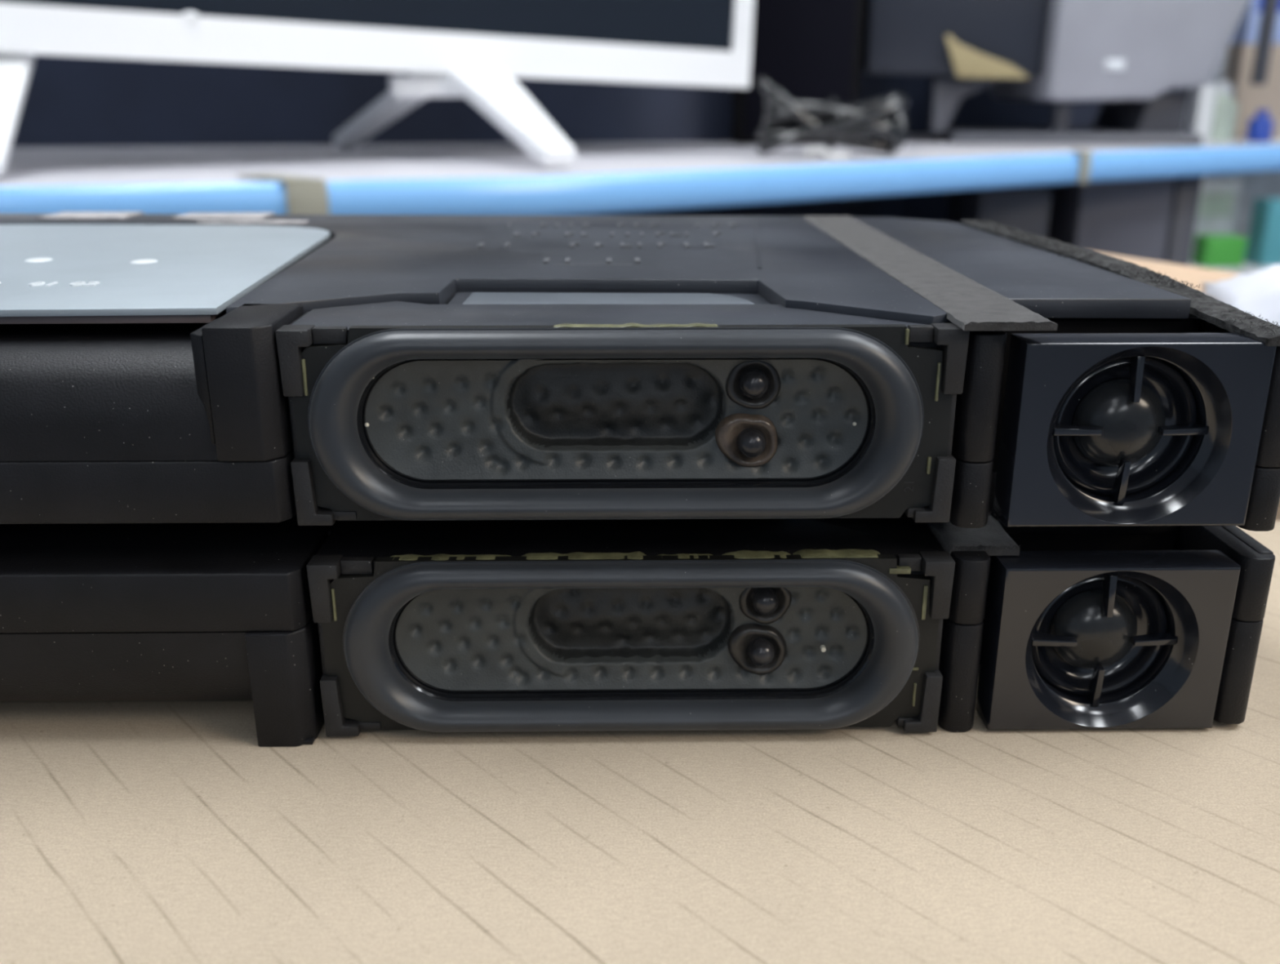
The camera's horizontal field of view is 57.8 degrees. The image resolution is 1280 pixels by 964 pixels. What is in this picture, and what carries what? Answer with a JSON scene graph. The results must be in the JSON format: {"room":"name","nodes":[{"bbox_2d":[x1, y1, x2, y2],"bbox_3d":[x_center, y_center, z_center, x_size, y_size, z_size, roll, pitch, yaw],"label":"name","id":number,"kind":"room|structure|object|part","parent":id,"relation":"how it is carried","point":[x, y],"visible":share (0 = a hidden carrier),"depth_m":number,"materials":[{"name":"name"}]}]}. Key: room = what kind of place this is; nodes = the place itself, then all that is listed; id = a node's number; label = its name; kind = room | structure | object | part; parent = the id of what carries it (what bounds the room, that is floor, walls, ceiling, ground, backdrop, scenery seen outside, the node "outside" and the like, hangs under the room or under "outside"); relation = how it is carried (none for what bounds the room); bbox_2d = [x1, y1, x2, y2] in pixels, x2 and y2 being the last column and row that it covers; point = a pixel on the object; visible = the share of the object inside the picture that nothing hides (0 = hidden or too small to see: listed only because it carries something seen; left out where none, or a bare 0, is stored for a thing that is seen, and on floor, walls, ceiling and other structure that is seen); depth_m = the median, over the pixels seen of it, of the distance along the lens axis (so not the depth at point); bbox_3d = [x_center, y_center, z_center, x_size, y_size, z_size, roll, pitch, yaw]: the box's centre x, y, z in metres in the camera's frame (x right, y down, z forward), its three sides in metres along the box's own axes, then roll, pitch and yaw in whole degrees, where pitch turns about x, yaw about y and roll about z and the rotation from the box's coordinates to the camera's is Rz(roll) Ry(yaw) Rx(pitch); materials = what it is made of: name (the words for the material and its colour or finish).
{"room":"electronics workshop","nodes":[
{"label":"electronics workshop","id":0,"kind":"room"},
{"bbox_3d":[0.260,1.078,-0.423,6.500,0.030,7.100,0,19,-1],"label":"floor","id":1,"kind":"structure","parent":0,"visible":0},
{"bbox_2d":[0,520,1279,963],"bbox_3d":[-0.132,0.401,0.357,0.782,0.750,0.211,0,19,-1],"label":"table","id":2,"kind":"object","parent":1,"relation":"on","point":[131,833],"visible":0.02,"depth_m":0.19,"materials":[{"name":"beige wood"}]},
{"bbox_2d":[0,472,1275,746],"bbox_3d":[-0.059,0.000,0.303,0.358,0.045,0.186,0,19,-1],"label":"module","id":3,"kind":"object","parent":2,"relation":"on","point":[351,627],"visible":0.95,"depth_m":0.22,"materials":[{"name":"black plastic"}]},
{"bbox_3d":[-0.068,0.036,0.229,0.011,0.024,0.023,0,19,-1],"label":"corner post","id":4,"kind":"part","parent":3,"relation":"part of","materials":[{"name":"black plastic"}]},
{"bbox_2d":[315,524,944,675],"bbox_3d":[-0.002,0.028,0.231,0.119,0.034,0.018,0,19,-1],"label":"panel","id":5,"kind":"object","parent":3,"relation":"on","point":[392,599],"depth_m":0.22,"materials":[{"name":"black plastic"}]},
{"bbox_3d":[-0.002,0.031,0.222,0.117,0.036,0.002,0,19,-1],"label":"driver frame","id":6,"kind":"part","parent":3,"relation":"part of","materials":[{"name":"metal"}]},
{"bbox_2d":[0,211,1279,531],"bbox_3d":[-0.061,-0.039,0.293,0.358,0.042,0.193,0,19,-1],"label":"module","id":7,"kind":"object","parent":3,"relation":"on","point":[192,367],"visible":1,"depth_m":0.21,"materials":[{"name":"black plastic"}]},
{"bbox_3d":[-0.159,-0.053,0.275,0.161,0.001,0.142,0,19,-1],"label":"metal plate","id":8,"kind":"part","parent":7,"relation":"part of","materials":[{"name":"silver metal"}]},
{"bbox_3d":[-0.069,-0.018,0.211,0.011,0.024,0.023,0,19,-1],"label":"corner post","id":9,"kind":"part","parent":7,"relation":"part of","materials":[{"name":"black plastic"}]},
{"bbox_3d":[-0.068,-0.056,0.290,0.351,0.004,0.170,1,19,2],"label":"lid","id":10,"kind":"part","parent":7,"relation":"part of","materials":[{"name":"black plastic"}]},
{"bbox_3d":[-0.003,-0.010,0.208,0.117,0.036,0.002,0,19,-1],"label":"driver frame","id":11,"kind":"part","parent":7,"relation":"part of","materials":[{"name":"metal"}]},
{"bbox_2d":[288,311,956,507],"bbox_3d":[-0.003,-0.013,0.217,0.119,0.034,0.018,0,19,-1],"label":"panel","id":12,"kind":"object","parent":7,"relation":"on","point":[387,409],"depth_m":0.21,"materials":[{"name":"black plastic"}]},
{"bbox_3d":[-0.064,-0.013,0.305,0.348,0.003,0.174,0,19,-1],"label":"lid","id":13,"kind":"part","parent":3,"relation":"part of","materials":[{"name":"black plastic"}]},
{"bbox_2d":[0,54,1279,266],"bbox_3d":[0.131,-0.276,1.386,2.186,1.370,0.736,-6,20,-17],"label":"desk","id":14,"kind":"object","parent":1,"relation":"on","point":[92,134],"depth_m":1.32,"materials":[{"name":"blue plastic"}]},
{"bbox_2d":[235,173,329,214],"bbox_3d":[-0.276,-0.215,0.893,0.089,0.039,0.026,16,24,39],"label":"tape","id":15,"kind":"object","parent":14,"relation":"attached to","point":[304,195],"visible":0.75,"depth_m":0.87,"materials":[{"name":"beige plastic"}]},
{"bbox_2d":[0,0,754,176],"bbox_3d":[-0.354,-0.655,0.995,1.084,0.730,0.404,-6,20,-18],"label":"monitor","id":16,"kind":"object","parent":14,"relation":"on","point":[483,45],"visible":1,"depth_m":1.08,"materials":[{"name":"white plastic"}]},
{"bbox_3d":[-0.061,-0.343,1.583,1.750,1.370,0.220,-6,20,-17],"label":"panel","id":17,"kind":"part","parent":14,"relation":"part of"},
{"bbox_3d":[0.215,-0.298,1.136,2.206,0.032,0.155,-9,21,-24],"label":"price rail","id":18,"kind":"part","parent":14,"relation":"part of","materials":[{"name":"blue plastic"}]},
{"bbox_2d":[731,0,863,144],"bbox_3d":[0.194,-0.562,1.431,0.150,0.277,0.073,0,19,-1],"label":"computer tower","id":19,"kind":"object","parent":14,"relation":"on","point":[811,50],"visible":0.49,"depth_m":1.41,"materials":[{"name":"black plastic"}]},
{"bbox_3d":[0.195,-0.369,1.173,0.152,0.078,0.096,0,19,-1],"label":"cable coil","id":20,"kind":"part","parent":14,"relation":"part of","materials":[{"name":"black plastic"}]},
{"bbox_2d":[946,186,1051,237],"bbox_3d":[0.439,-0.308,1.440,0.082,0.116,0.146,0,19,-1],"label":"storage box","id":21,"kind":"object","parent":14,"relation":"on","point":[1026,208],"visible":0.21,"depth_m":1.36,"materials":[{"name":"grey plastic"}]},
{"bbox_2d":[859,0,1248,145],"bbox_3d":[0.527,-0.620,1.493,0.498,0.347,0.266,0,19,-1],"label":"office machine","id":22,"kind":"object","parent":14,"relation":"on","point":[1143,59],"visible":0.98,"depth_m":1.43,"materials":[{"name":"grey plastic"}]},
{"bbox_2d":[945,34,1028,78],"bbox_3d":[0.427,-0.523,1.426,0.108,0.051,0.003,0,19,-1],"label":"paper card","id":23,"kind":"object","parent":22,"relation":"on","point":[967,62],"visible":1,"depth_m":1.43,"materials":[{"name":"yellow paper"}]},
{"bbox_2d":[1070,150,1092,183],"bbox_3d":[0.479,-0.344,1.265,0.022,0.035,0.012,-11,22,-30],"label":"clip","id":24,"kind":"object","parent":14,"relation":"attached to","point":[1086,157],"visible":1,"depth_m":1.26,"materials":[{"name":"beige plastic"}]},
{"bbox_2d":[1035,177,1176,262],"bbox_3d":[0.599,-0.341,1.514,0.120,0.130,0.170,0,19,-1],"label":"case","id":25,"kind":"object","parent":14,"relation":"on","point":[1128,218],"visible":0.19,"depth_m":1.44,"materials":[{"name":"grey plastic"}]},
{"bbox_3d":[0.600,-0.309,1.440,0.073,0.039,0.003,-2,19,-6],"label":"panel","id":26,"kind":"part","parent":25,"relation":"part of","materials":[{"name":"grey plastic"}]},
{"bbox_2d":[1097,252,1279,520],"bbox_3d":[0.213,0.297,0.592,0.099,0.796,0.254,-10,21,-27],"label":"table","id":27,"kind":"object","parent":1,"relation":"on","point":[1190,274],"visible":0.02,"depth_m":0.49,"materials":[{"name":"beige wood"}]},
{"bbox_2d":[1200,263,1279,325],"bbox_3d":[0.277,-0.064,0.394,0.189,0.013,0.134,0,19,-1],"label":"paper sheet","id":28,"kind":"object","parent":27,"relation":"on","point":[1257,293],"visible":0.73,"depth_m":0.41,"materials":[{"name":"white paper"}]},
{"bbox_2d":[1182,0,1279,274],"bbox_3d":[1.037,-0.338,1.881,0.474,1.170,0.272,0,19,-1],"label":"display rack","id":29,"kind":"object","parent":1,"relation":"on","point":[1201,104],"visible":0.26,"depth_m":1.69,"materials":[{"name":"grey plastic"}]},
{"bbox_3d":[0.813,-0.160,1.816,0.024,0.874,0.040,0,19,-1],"label":"post","id":30,"kind":"part","parent":29,"relation":"part of","materials":[{"name":"white plastic"}]},
{"bbox_2d":[1195,177,1242,234],"bbox_3d":[0.888,-0.419,1.845,0.092,0.122,0.061,0,19,-1],"label":"box","id":31,"kind":"object","parent":29,"relation":"on","point":[1220,197],"visible":0.32,"depth_m":1.81,"materials":[{"name":"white cardboard"}]},
{"bbox_3d":[0.888,-0.432,1.808,0.074,0.036,0.001,0,19,-1],"label":"printed panel","id":32,"kind":"part","parent":31,"relation":"part of","materials":[{"name":"white paper"}]},
{"bbox_2d":[1191,234,1247,266],"bbox_3d":[0.885,-0.355,1.776,0.060,0.044,0.051,0,19,-1],"label":"box","id":33,"kind":"object","parent":29,"relation":"on","point":[1208,250],"visible":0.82,"depth_m":1.75,"materials":[{"name":"green cardboard"}]},
{"bbox_3d":[0.885,-0.355,1.750,0.048,0.013,0.001,0,19,-1],"label":"printed panel","id":34,"kind":"part","parent":33,"relation":"part of","materials":[{"name":"green cardboard"}]},
{"bbox_2d":[1208,81,1234,142],"bbox_3d":[0.849,-0.543,1.702,0.038,0.084,0.038,0,19,-1],"label":"bottle","id":35,"kind":"object","parent":29,"relation":"on","point":[1224,107],"visible":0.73,"depth_m":1.69,"materials":[{"name":"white plastic"}]},
{"bbox_2d":[1190,261,1267,274],"bbox_3d":[1.049,-0.357,1.871,0.450,0.012,0.255,0,19,-1],"label":"shelf","id":36,"kind":"object","parent":29,"relation":"attached to","point":[1247,268],"depth_m":1.76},
{"bbox_2d":[1227,86,1238,141],"bbox_3d":[0.879,-0.554,1.746,0.036,0.078,0.036,0,19,-1],"label":"bottle","id":37,"kind":"object","parent":29,"relation":"on","point":[1231,89],"visible":0.25,"depth_m":1.73,"materials":[{"name":"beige plastic"}]},
{"bbox_3d":[1.047,-0.380,2.004,0.450,1.170,0.012,0,19,-1],"label":"panel","id":38,"kind":"part","parent":29,"relation":"part of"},
{"bbox_2d":[1222,44,1279,139],"bbox_3d":[0.943,-0.598,1.779,0.082,0.138,0.051,0,19,-1],"label":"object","id":39,"kind":"object","parent":29,"relation":"on","point":[1239,60],"visible":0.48,"depth_m":1.76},
{"bbox_2d":[1229,0,1279,44],"bbox_3d":[0.949,-0.701,1.744,0.090,0.080,0.051,0,19,-1],"label":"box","id":40,"kind":"object","parent":39,"relation":"on","point":[1246,30],"visible":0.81,"depth_m":1.73,"materials":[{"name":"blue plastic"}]},
{"bbox_3d":[0.949,-0.708,1.716,0.072,0.024,0.001,0,19,-1],"label":"printed panel","id":41,"kind":"part","parent":40,"relation":"part of","materials":[{"name":"blue plastic"}]},
{"bbox_3d":[0.943,-0.616,1.747,0.066,0.041,0.001,0,19,-1],"label":"printed panel","id":42,"kind":"part","parent":39,"relation":"part of","materials":[{"name":"beige"}]},
{"bbox_2d":[1228,139,1279,144],"bbox_3d":[1.049,-0.529,1.812,0.450,0.012,0.255,0,19,-1],"label":"shelf","id":43,"kind":"object","parent":29,"relation":"attached to","point":[1273,141],"depth_m":1.73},
{"bbox_2d":[1244,109,1274,142],"bbox_3d":[0.911,-0.523,1.704,0.034,0.046,0.034,0,19,-1],"label":"bottle","id":44,"kind":"object","parent":29,"relation":"on","point":[1260,127],"visible":1,"depth_m":1.69,"materials":[{"name":"blue plastic"}]},
{"bbox_2d":[1244,197,1279,266],"bbox_3d":[0.964,-0.382,1.774,0.042,0.098,0.051,0,19,-1],"label":"box","id":45,"kind":"object","parent":29,"relation":"on","point":[1263,243],"visible":0.94,"depth_m":1.76,"materials":[{"name":"teal cardboard"}]},
{"bbox_3d":[0.964,-0.393,1.744,0.034,0.029,0.001,0,19,-1],"label":"printed panel","id":46,"kind":"part","parent":45,"relation":"part of","materials":[{"name":"teal cardboard"}]}
]}

